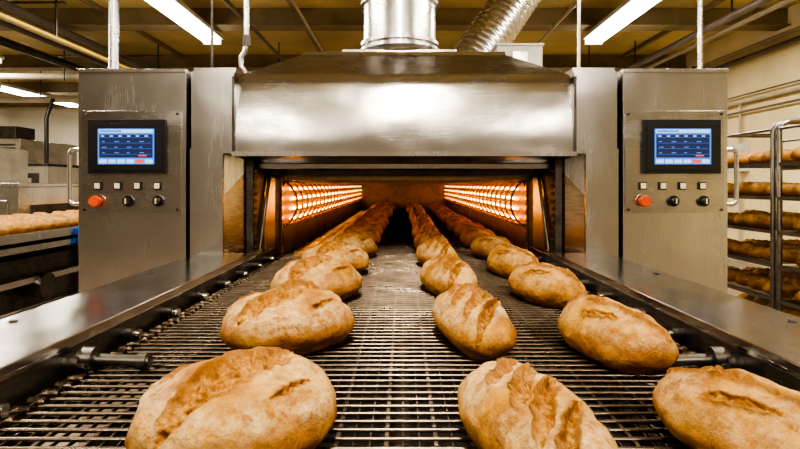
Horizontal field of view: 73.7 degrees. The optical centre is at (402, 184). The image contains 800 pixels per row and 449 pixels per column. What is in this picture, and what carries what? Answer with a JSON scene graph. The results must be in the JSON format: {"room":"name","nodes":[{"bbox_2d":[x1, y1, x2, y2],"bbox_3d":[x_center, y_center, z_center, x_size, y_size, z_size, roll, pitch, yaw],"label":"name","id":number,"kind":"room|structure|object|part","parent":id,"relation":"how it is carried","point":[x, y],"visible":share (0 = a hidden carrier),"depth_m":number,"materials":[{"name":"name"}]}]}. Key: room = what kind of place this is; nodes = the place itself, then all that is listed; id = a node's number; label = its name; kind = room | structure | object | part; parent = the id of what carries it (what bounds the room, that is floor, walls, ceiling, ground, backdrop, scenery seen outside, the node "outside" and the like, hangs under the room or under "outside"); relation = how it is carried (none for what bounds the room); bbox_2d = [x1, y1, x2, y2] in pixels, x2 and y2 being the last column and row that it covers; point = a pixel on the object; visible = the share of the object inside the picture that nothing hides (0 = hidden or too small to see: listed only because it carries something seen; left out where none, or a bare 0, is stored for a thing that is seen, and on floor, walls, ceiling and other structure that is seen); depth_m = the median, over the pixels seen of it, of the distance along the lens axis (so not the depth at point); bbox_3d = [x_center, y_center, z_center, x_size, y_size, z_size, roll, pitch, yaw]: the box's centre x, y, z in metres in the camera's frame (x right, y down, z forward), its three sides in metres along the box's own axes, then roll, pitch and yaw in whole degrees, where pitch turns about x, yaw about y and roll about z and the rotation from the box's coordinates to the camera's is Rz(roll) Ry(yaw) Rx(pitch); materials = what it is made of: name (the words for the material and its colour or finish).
{"room":"processing plant","nodes":[
{"label":"processing plant","id":0,"kind":"room"},
{"bbox_2d":[0,109,11,125],"bbox_3d":[-11.100,-0.500,3.500,0.200,3.600,23.400,0,0,0],"label":"wall","id":1,"kind":"structure","parent":0,"point":[5,114],"depth_m":14.78,"materials":[{"name":"white paint"}]},
{"bbox_2d":[12,109,78,164],"bbox_3d":[-3.000,-0.500,15.100,16.000,3.600,0.200,0,0,0],"label":"wall","id":2,"kind":"structure","parent":0,"point":[63,123],"depth_m":15.00,"materials":[{"name":"white paint"}]},
{"bbox_2d":[0,0,790,108],"bbox_3d":[-3.000,-2.180,3.500,16.000,0.240,23.000,0,0,0],"label":"ceiling","id":3,"kind":"structure","parent":0,"point":[138,20],"depth_m":6.93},
{"bbox_2d":[0,55,4,63],"bbox_3d":[-6.500,-2.115,7.250,0.300,0.370,2.500,0,0,0],"label":"fluorescent ceiling light","id":4,"kind":"object","parent":3,"relation":"hanging from","point":[2,58],"visible":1,"depth_m":8.47,"materials":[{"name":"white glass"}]},
{"bbox_2d":[0,82,53,95],"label":"fluorescent ceiling light","id":5,"kind":"object","parent":3,"relation":"hanging from","point":[13,89],"depth_m":11.29,"materials":[{"name":"white plastic"}]},
{"bbox_2d":[55,103,78,107],"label":"fluorescent ceiling light","id":6,"kind":"object","parent":3,"relation":"hanging from","point":[71,105],"depth_m":13.09,"materials":[{"name":"white plastic"}]},
{"bbox_2d":[145,0,223,44],"bbox_3d":[-2.620,-2.115,6.050,0.300,0.370,2.600,0,0,0],"label":"fluorescent ceiling light","id":7,"kind":"object","parent":3,"relation":"hanging from","point":[179,12],"visible":0.96,"depth_m":6.38,"materials":[{"name":"white plastic"}]},
{"bbox_2d":[211,0,212,67],"bbox_3d":[-1.020,-1.442,2.850,0.014,1.715,0.014,0,0,0],"label":"conduit pipe","id":8,"kind":"object","parent":3,"relation":"hanging from","point":[211,0],"visible":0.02,"depth_m":2.84,"materials":[{"name":"metal"}]},
{"bbox_2d":[238,0,250,72],"bbox_3d":[-0.895,-1.437,3.000,0.169,1.727,0.060,0,0,0],"label":"conduit pipe","id":9,"kind":"object","parent":3,"relation":"hanging from","point":[246,38],"visible":0.58,"depth_m":2.99,"materials":[{"name":"metal"}]},
{"bbox_2d":[0,0,795,102],"bbox_3d":[-1.650,-1.946,3.500,12.700,0.707,22.900,0,0,0],"label":"pipes","id":10,"kind":"object","parent":3,"relation":"attached to","point":[16,18],"visible":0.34,"depth_m":7.17,"materials":[{"name":"metal"}]},
{"bbox_2d":[453,0,540,51],"bbox_3d":[0.692,-1.359,4.007,1.304,1.889,0.341,0,0,-29],"label":"spiral duct","id":11,"kind":"object","parent":3,"relation":"hanging from","point":[498,21],"visible":0.51,"depth_m":3.86,"materials":[{"name":"silver metal"}]},
{"bbox_2d":[577,0,580,67],"bbox_3d":[0.940,-1.442,2.850,0.020,1.715,0.020,0,0,0],"label":"conduit pipe","id":12,"kind":"object","parent":3,"relation":"hanging from","point":[578,1],"visible":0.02,"depth_m":2.84,"materials":[{"name":"silver metal"}]},
{"bbox_2d":[582,0,660,44],"bbox_3d":[2.620,-2.115,6.050,0.300,0.370,2.600,0,0,0],"label":"fluorescent ceiling light","id":13,"kind":"object","parent":3,"relation":"hanging from","point":[626,12],"visible":1,"depth_m":6.41,"materials":[{"name":"white plastic"}]},
{"bbox_2d":[41,284,768,445],"bbox_3d":[-3.000,1.350,3.500,16.400,0.100,23.400,0,0,0],"label":"floor","id":14,"kind":"structure","parent":0,"point":[729,290],"depth_m":2.79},
{"bbox_2d":[0,209,78,318],"bbox_3d":[-2.885,0.768,5.350,0.930,1.063,5.300,0,0,0],"label":"conveyor","id":15,"kind":"object","parent":14,"relation":"on","point":[39,251],"visible":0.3,"depth_m":3.71,"materials":[{"name":"metal"}]},
{"bbox_2d":[0,147,78,317],"bbox_3d":[-4.670,-0.257,6.040,1.900,3.113,1.760,0,0,0],"label":"machine","id":16,"kind":"object","parent":14,"relation":"on","point":[17,196],"visible":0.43,"depth_m":5.66,"materials":[{"name":"silver metal"}]},
{"bbox_2d":[0,98,78,182],"bbox_3d":[-7.300,-0.130,9.985,2.640,2.860,2.070,0,0,0],"label":"machine","id":17,"kind":"object","parent":14,"relation":"on","point":[47,161],"visible":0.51,"depth_m":9.50,"materials":[{"name":"silver metal"}]},
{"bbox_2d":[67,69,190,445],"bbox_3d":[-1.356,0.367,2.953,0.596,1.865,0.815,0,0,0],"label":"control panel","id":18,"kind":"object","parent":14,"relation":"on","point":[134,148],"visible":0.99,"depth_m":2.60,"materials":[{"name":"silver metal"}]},
{"bbox_2d":[108,0,118,68],"bbox_3d":[-1.521,-1.433,2.925,0.213,1.734,0.092,0,0,31],"label":"conduit pipe","id":19,"kind":"object","parent":18,"relation":"on","point":[113,5],"visible":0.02,"depth_m":2.93,"materials":[{"name":"silver metal"}]},
{"bbox_2d":[0,209,799,448],"bbox_3d":[0.000,0.812,4.125,2.000,0.975,9.650,0,0,0],"label":"conveyor","id":20,"kind":"object","parent":14,"relation":"on","point":[396,378],"visible":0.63,"depth_m":1.31,"materials":[{"name":"metal"}]},
{"bbox_2d":[124,346,336,448],"bbox_3d":[-0.244,0.327,0.806,0.309,0.147,0.258,0,0,-37],"label":"bread loaf","id":21,"kind":"object","parent":20,"relation":"on","point":[260,397],"visible":1,"depth_m":0.73,"materials":[{"name":"brown food"}]},
{"bbox_2d":[220,279,354,354],"bbox_3d":[-0.286,0.319,1.330,0.344,0.163,0.272,0,0,-43],"label":"bread loaf","id":22,"kind":"object","parent":20,"relation":"on","point":[299,317],"visible":0.96,"depth_m":1.24,"materials":[{"name":"brown food"}]},
{"bbox_2d":[269,254,362,300],"bbox_3d":[-0.294,0.324,1.861,0.328,0.154,0.264,0,0,-38],"label":"bread loaf","id":23,"kind":"object","parent":20,"relation":"on","point":[337,275],"visible":0.64,"depth_m":1.79,"materials":[{"name":"brown food"}]},
{"bbox_2d":[302,240,368,273],"bbox_3d":[-0.299,0.325,2.385,0.320,0.152,0.267,0,0,-37],"label":"bread loaf","id":24,"kind":"object","parent":20,"relation":"on","point":[358,258],"visible":0.48,"depth_m":2.33,"materials":[{"name":"brown food"}]},
{"bbox_2d":[323,229,377,257],"bbox_3d":[-0.293,0.322,2.910,0.263,0.158,0.332,0,0,44],"label":"bread loaf","id":25,"kind":"object","parent":20,"relation":"on","point":[364,242],"visible":0.45,"depth_m":2.86,"materials":[{"name":"brown food"}]},
{"bbox_2d":[335,224,380,244],"bbox_3d":[-0.287,0.326,3.411,0.319,0.150,0.257,0,0,-37],"label":"bread loaf","id":26,"kind":"object","parent":20,"relation":"on","point":[367,230],"visible":0.37,"depth_m":3.37,"materials":[{"name":"brown food"}]},
{"bbox_2d":[344,219,382,235],"bbox_3d":[-0.292,0.324,3.905,0.321,0.153,0.268,0,0,-42],"label":"bread loaf","id":27,"kind":"object","parent":20,"relation":"on","point":[378,228],"visible":0.27,"depth_m":3.86,"materials":[{"name":"brown food"}]},
{"bbox_2d":[348,213,385,230],"bbox_3d":[-0.304,0.318,4.410,0.277,0.166,0.350,0,0,43],"label":"bread loaf","id":28,"kind":"object","parent":20,"relation":"on","point":[369,217],"visible":0.35,"depth_m":4.37,"materials":[{"name":"brown food"}]},
{"bbox_3d":[0.000,0.385,1.397,1.441,0.065,4.014,0,0,0],"label":"drive chain","id":29,"kind":"part","parent":20,"relation":"part of","materials":[{"name":"metal"}]},
{"bbox_2d":[358,209,386,216],"bbox_3d":[-0.307,0.324,5.405,0.324,0.154,0.271,0,0,-42],"label":"bread loaf","id":30,"kind":"object","parent":20,"relation":"on","point":[369,209],"visible":0.07,"depth_m":5.40,"materials":[{"name":"brown food"}]},
{"bbox_2d":[358,211,388,226],"bbox_3d":[-0.281,0.322,4.912,0.336,0.158,0.270,0,0,-41],"label":"bread loaf","id":31,"kind":"object","parent":20,"relation":"on","point":[380,215],"visible":0.24,"depth_m":4.87,"materials":[{"name":"brown food"}]},
{"bbox_2d":[365,207,389,218],"bbox_3d":[-0.307,0.321,5.910,0.337,0.160,0.267,0,0,-42],"label":"bread loaf","id":32,"kind":"object","parent":20,"relation":"on","point":[374,208],"visible":0.23,"depth_m":5.88,"materials":[{"name":"brown food"}]},
{"bbox_2d":[370,205,392,216],"bbox_3d":[-0.271,0.324,6.412,0.329,0.154,0.264,0,0,-39],"label":"bread loaf","id":33,"kind":"object","parent":20,"relation":"on","point":[386,208],"visible":0.27,"depth_m":6.38,"materials":[{"name":"brown food"}]},
{"bbox_2d":[377,202,393,209],"bbox_3d":[-0.277,0.325,7.912,0.324,0.152,0.260,0,0,-41],"label":"bread loaf","id":34,"kind":"object","parent":20,"relation":"on","point":[386,203],"visible":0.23,"depth_m":7.88,"materials":[{"name":"brown food"}]},
{"bbox_2d":[406,204,417,213],"bbox_3d":[0.146,0.327,7.148,0.172,0.148,0.386,0,0,-15],"label":"bread loaf","id":35,"kind":"object","parent":20,"relation":"on","point":[410,207],"visible":0.34,"depth_m":7.10,"materials":[{"name":"brown food"}]},
{"bbox_2d":[409,211,423,222],"bbox_3d":[0.156,0.332,5.435,0.173,0.137,0.383,0,0,-15],"label":"bread loaf","id":36,"kind":"object","parent":20,"relation":"on","point":[413,214],"visible":0.27,"depth_m":5.42,"materials":[{"name":"brown food"}]},
{"bbox_2d":[409,207,424,215],"bbox_3d":[0.167,0.326,6.008,0.174,0.150,0.390,0,0,-13],"label":"bread loaf","id":37,"kind":"object","parent":20,"relation":"on","point":[416,208],"visible":0.2,"depth_m":5.97,"materials":[{"name":"brown food"}]},
{"bbox_2d":[411,212,432,224],"bbox_3d":[0.174,0.326,4.868,0.174,0.150,0.391,0,0,-14],"label":"bread loaf","id":38,"kind":"object","parent":20,"relation":"on","point":[420,215],"visible":0.33,"depth_m":4.83,"materials":[{"name":"brown food"}]},
{"bbox_2d":[412,218,433,228],"bbox_3d":[0.163,0.332,4.295,0.173,0.138,0.384,0,0,-8],"label":"bread loaf","id":39,"kind":"object","parent":20,"relation":"on","point":[420,220],"visible":0.27,"depth_m":4.24,"materials":[{"name":"brown food"}]},
{"bbox_2d":[411,222,438,237],"bbox_3d":[0.161,0.329,3.728,0.167,0.144,0.374,0,0,-16],"label":"bread loaf","id":40,"kind":"object","parent":20,"relation":"on","point":[420,227],"visible":0.34,"depth_m":3.68,"materials":[{"name":"brown food"}]},
{"bbox_2d":[413,230,448,248],"bbox_3d":[0.164,0.334,3.155,0.168,0.133,0.372,0,0,-18],"label":"bread loaf","id":41,"kind":"object","parent":20,"relation":"on","point":[421,237],"visible":0.46,"depth_m":3.12,"materials":[{"name":"brown food"}]},
{"bbox_2d":[430,204,438,212],"bbox_3d":[0.491,0.334,7.578,0.181,0.134,0.351,0,0,-20],"label":"bread loaf","id":42,"kind":"object","parent":20,"relation":"on","point":[433,205],"visible":0.28,"depth_m":7.58,"materials":[{"name":"brown food"}]},
{"bbox_2d":[416,237,458,264],"bbox_3d":[0.164,0.328,2.588,0.168,0.145,0.377,0,0,-15],"label":"bread loaf","id":43,"kind":"object","parent":20,"relation":"on","point":[430,248],"visible":0.48,"depth_m":2.52,"materials":[{"name":"brown food"}]},
{"bbox_2d":[432,205,447,211],"bbox_3d":[0.504,0.333,7.062,0.189,0.136,0.357,0,0,-20],"label":"bread loaf","id":44,"kind":"object","parent":20,"relation":"on","point":[435,207],"visible":0.18,"depth_m":7.05,"materials":[{"name":"brown food"}]},
{"bbox_2d":[433,206,448,217],"bbox_3d":[0.483,0.332,6.538,0.187,0.138,0.362,0,0,-17],"label":"bread loaf","id":45,"kind":"object","parent":20,"relation":"on","point":[438,208],"visible":0.23,"depth_m":6.52,"materials":[{"name":"brown food"}]},
{"bbox_2d":[437,209,452,217],"bbox_3d":[0.490,0.335,6.021,0.183,0.132,0.346,0,0,-16],"label":"bread loaf","id":46,"kind":"object","parent":20,"relation":"on","point":[440,211],"visible":0.27,"depth_m":6.01,"materials":[{"name":"brown food"}]},
{"bbox_2d":[438,210,455,223],"bbox_3d":[0.476,0.332,5.498,0.186,0.137,0.360,0,0,-15],"label":"bread loaf","id":47,"kind":"object","parent":20,"relation":"on","point":[444,215],"visible":0.48,"depth_m":5.46,"materials":[{"name":"brown food"}]},
{"bbox_2d":[420,254,477,295],"bbox_3d":[0.164,0.331,1.975,0.175,0.139,0.389,0,0,-13],"label":"bread loaf","id":48,"kind":"object","parent":20,"relation":"on","point":[439,273],"visible":0.74,"depth_m":1.88,"materials":[{"name":"brown food"}]},
{"bbox_2d":[445,214,465,224],"bbox_3d":[0.505,0.334,4.981,0.185,0.134,0.350,0,0,-15],"label":"bread loaf","id":49,"kind":"object","parent":20,"relation":"on","point":[458,215],"visible":0.25,"depth_m":4.97,"materials":[{"name":"brown food"}]},
{"bbox_2d":[447,216,471,232],"bbox_3d":[0.483,0.331,4.458,0.190,0.140,0.369,0,0,-17],"label":"bread loaf","id":50,"kind":"object","parent":20,"relation":"on","point":[454,221],"visible":0.48,"depth_m":4.42,"materials":[{"name":"brown food"}]},
{"bbox_2d":[454,221,483,238],"bbox_3d":[0.499,0.334,3.942,0.186,0.134,0.352,0,0,-22],"label":"bread loaf","id":51,"kind":"object","parent":20,"relation":"on","point":[460,227],"visible":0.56,"depth_m":3.92,"materials":[{"name":"brown food"}]},
{"bbox_2d":[432,283,516,360],"bbox_3d":[0.174,0.327,1.358,0.171,0.148,0.384,0,0,-10],"label":"bread loaf","id":52,"kind":"object","parent":20,"relation":"on","point":[475,322],"visible":1,"depth_m":1.24,"materials":[{"name":"brown food"}]},
{"bbox_2d":[460,225,495,247],"bbox_3d":[0.485,0.331,3.418,0.190,0.140,0.368,0,0,-19],"label":"bread loaf","id":53,"kind":"object","parent":20,"relation":"on","point":[470,232],"visible":0.56,"depth_m":3.38,"materials":[{"name":"brown food"}]},
{"bbox_2d":[470,233,511,259],"bbox_3d":[0.486,0.334,2.902,0.184,0.133,0.348,0,0,-22],"label":"bread loaf","id":54,"kind":"object","parent":20,"relation":"on","point":[481,247],"visible":0.58,"depth_m":2.85,"materials":[{"name":"brown food"}]},
{"bbox_2d":[487,243,538,278],"bbox_3d":[0.490,0.333,2.368,0.185,0.136,0.358,0,0,-15],"label":"bread loaf","id":55,"kind":"object","parent":20,"relation":"on","point":[502,260],"visible":0.63,"depth_m":2.30,"materials":[{"name":"brown food"}]},
{"bbox_2d":[457,357,617,448],"bbox_3d":[0.181,0.337,0.770,0.161,0.128,0.358,0,0,-15],"label":"bread loaf","id":56,"kind":"object","parent":20,"relation":"on","point":[504,403],"visible":1,"depth_m":0.72,"materials":[{"name":"brown food"}]},
{"bbox_2d":[508,261,585,308],"bbox_3d":[0.491,0.334,1.842,0.184,0.133,0.349,0,0,-21],"label":"bread loaf","id":57,"kind":"object","parent":20,"relation":"on","point":[544,284],"visible":0.92,"depth_m":1.75,"materials":[{"name":"brown food"}]},
{"bbox_2d":[558,293,678,374],"bbox_3d":[0.489,0.334,1.248,0.181,0.134,0.351,0,0,-14],"label":"bread loaf","id":58,"kind":"object","parent":20,"relation":"on","point":[617,336],"visible":1,"depth_m":1.15,"materials":[{"name":"brown food"}]},
{"bbox_2d":[652,365,799,448],"bbox_3d":[0.501,0.337,0.761,0.177,0.128,0.336,0,0,-15],"label":"bread loaf","id":59,"kind":"object","parent":20,"relation":"on","point":[707,407],"visible":1,"depth_m":0.74,"materials":[{"name":"brown food"}]},
{"bbox_2d":[190,52,618,329],"bbox_3d":[0.006,0.268,5.787,2.104,2.065,6.425,0,0,0],"label":"oven","id":60,"kind":"object","parent":14,"relation":"on","point":[283,153],"visible":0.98,"depth_m":2.64,"materials":[{"name":"silver metal"}]},
{"bbox_2d":[342,0,456,51],"bbox_3d":[-0.020,-1.533,3.300,0.660,1.534,0.504,0,0,0],"label":"duct","id":61,"kind":"object","parent":60,"relation":"on","point":[389,25],"visible":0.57,"depth_m":3.10,"materials":[{"name":"silver metal"}]},
{"bbox_2d":[490,43,543,65],"bbox_3d":[0.770,-0.723,3.632,0.320,0.425,0.255,0,0,0],"label":"junction box","id":62,"kind":"object","parent":60,"relation":"on","point":[529,52],"visible":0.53,"depth_m":3.52,"materials":[{"name":"white metal"}]},
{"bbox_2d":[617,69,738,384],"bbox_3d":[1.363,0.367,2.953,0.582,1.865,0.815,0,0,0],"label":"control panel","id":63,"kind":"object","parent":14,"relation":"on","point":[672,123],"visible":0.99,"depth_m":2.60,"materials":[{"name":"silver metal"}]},
{"bbox_2d":[697,0,702,68],"bbox_3d":[1.560,-1.433,2.800,0.026,1.734,0.026,0,0,0],"label":"conduit pipe","id":64,"kind":"object","parent":63,"relation":"on","point":[699,2],"visible":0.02,"depth_m":2.79,"materials":[{"name":"silver metal"}]},
{"bbox_2d":[727,120,799,316],"bbox_3d":[2.845,0.431,4.055,0.850,1.735,1.030,0,0,0],"label":"cooling rack","id":65,"kind":"object","parent":14,"relation":"on","point":[760,252],"visible":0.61,"depth_m":3.81,"materials":[{"name":"metal"}]},
{"bbox_2d":[776,118,799,310],"bbox_3d":[2.845,0.431,3.060,0.850,1.735,0.920,0,0,0],"label":"cooling rack","id":66,"kind":"object","parent":14,"relation":"on","point":[795,154],"visible":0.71,"depth_m":3.48,"materials":[{"name":"metal"}]},
{"bbox_2d":[686,3,799,267],"bbox_3d":[5.100,-0.500,3.500,0.200,3.600,23.400,0,0,0],"label":"wall","id":67,"kind":"structure","parent":0,"point":[782,65],"depth_m":7.46,"materials":[{"name":"beige paint"}]},
{"bbox_2d":[692,26,799,240],"bbox_3d":[4.928,-0.450,3.500,0.135,3.100,22.800,0,0,0],"label":"pipes","id":68,"kind":"object","parent":67,"relation":"attached to","point":[744,148],"visible":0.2,"depth_m":7.57,"materials":[{"name":"metal"}]},
{"bbox_2d":[727,258,769,268],"bbox_3d":[4.980,1.210,3.500,0.040,0.180,23.000,0,0,0],"label":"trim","id":69,"kind":"structure","parent":67,"relation":"attached to","point":[739,264],"depth_m":7.84,"materials":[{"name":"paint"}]}
]}

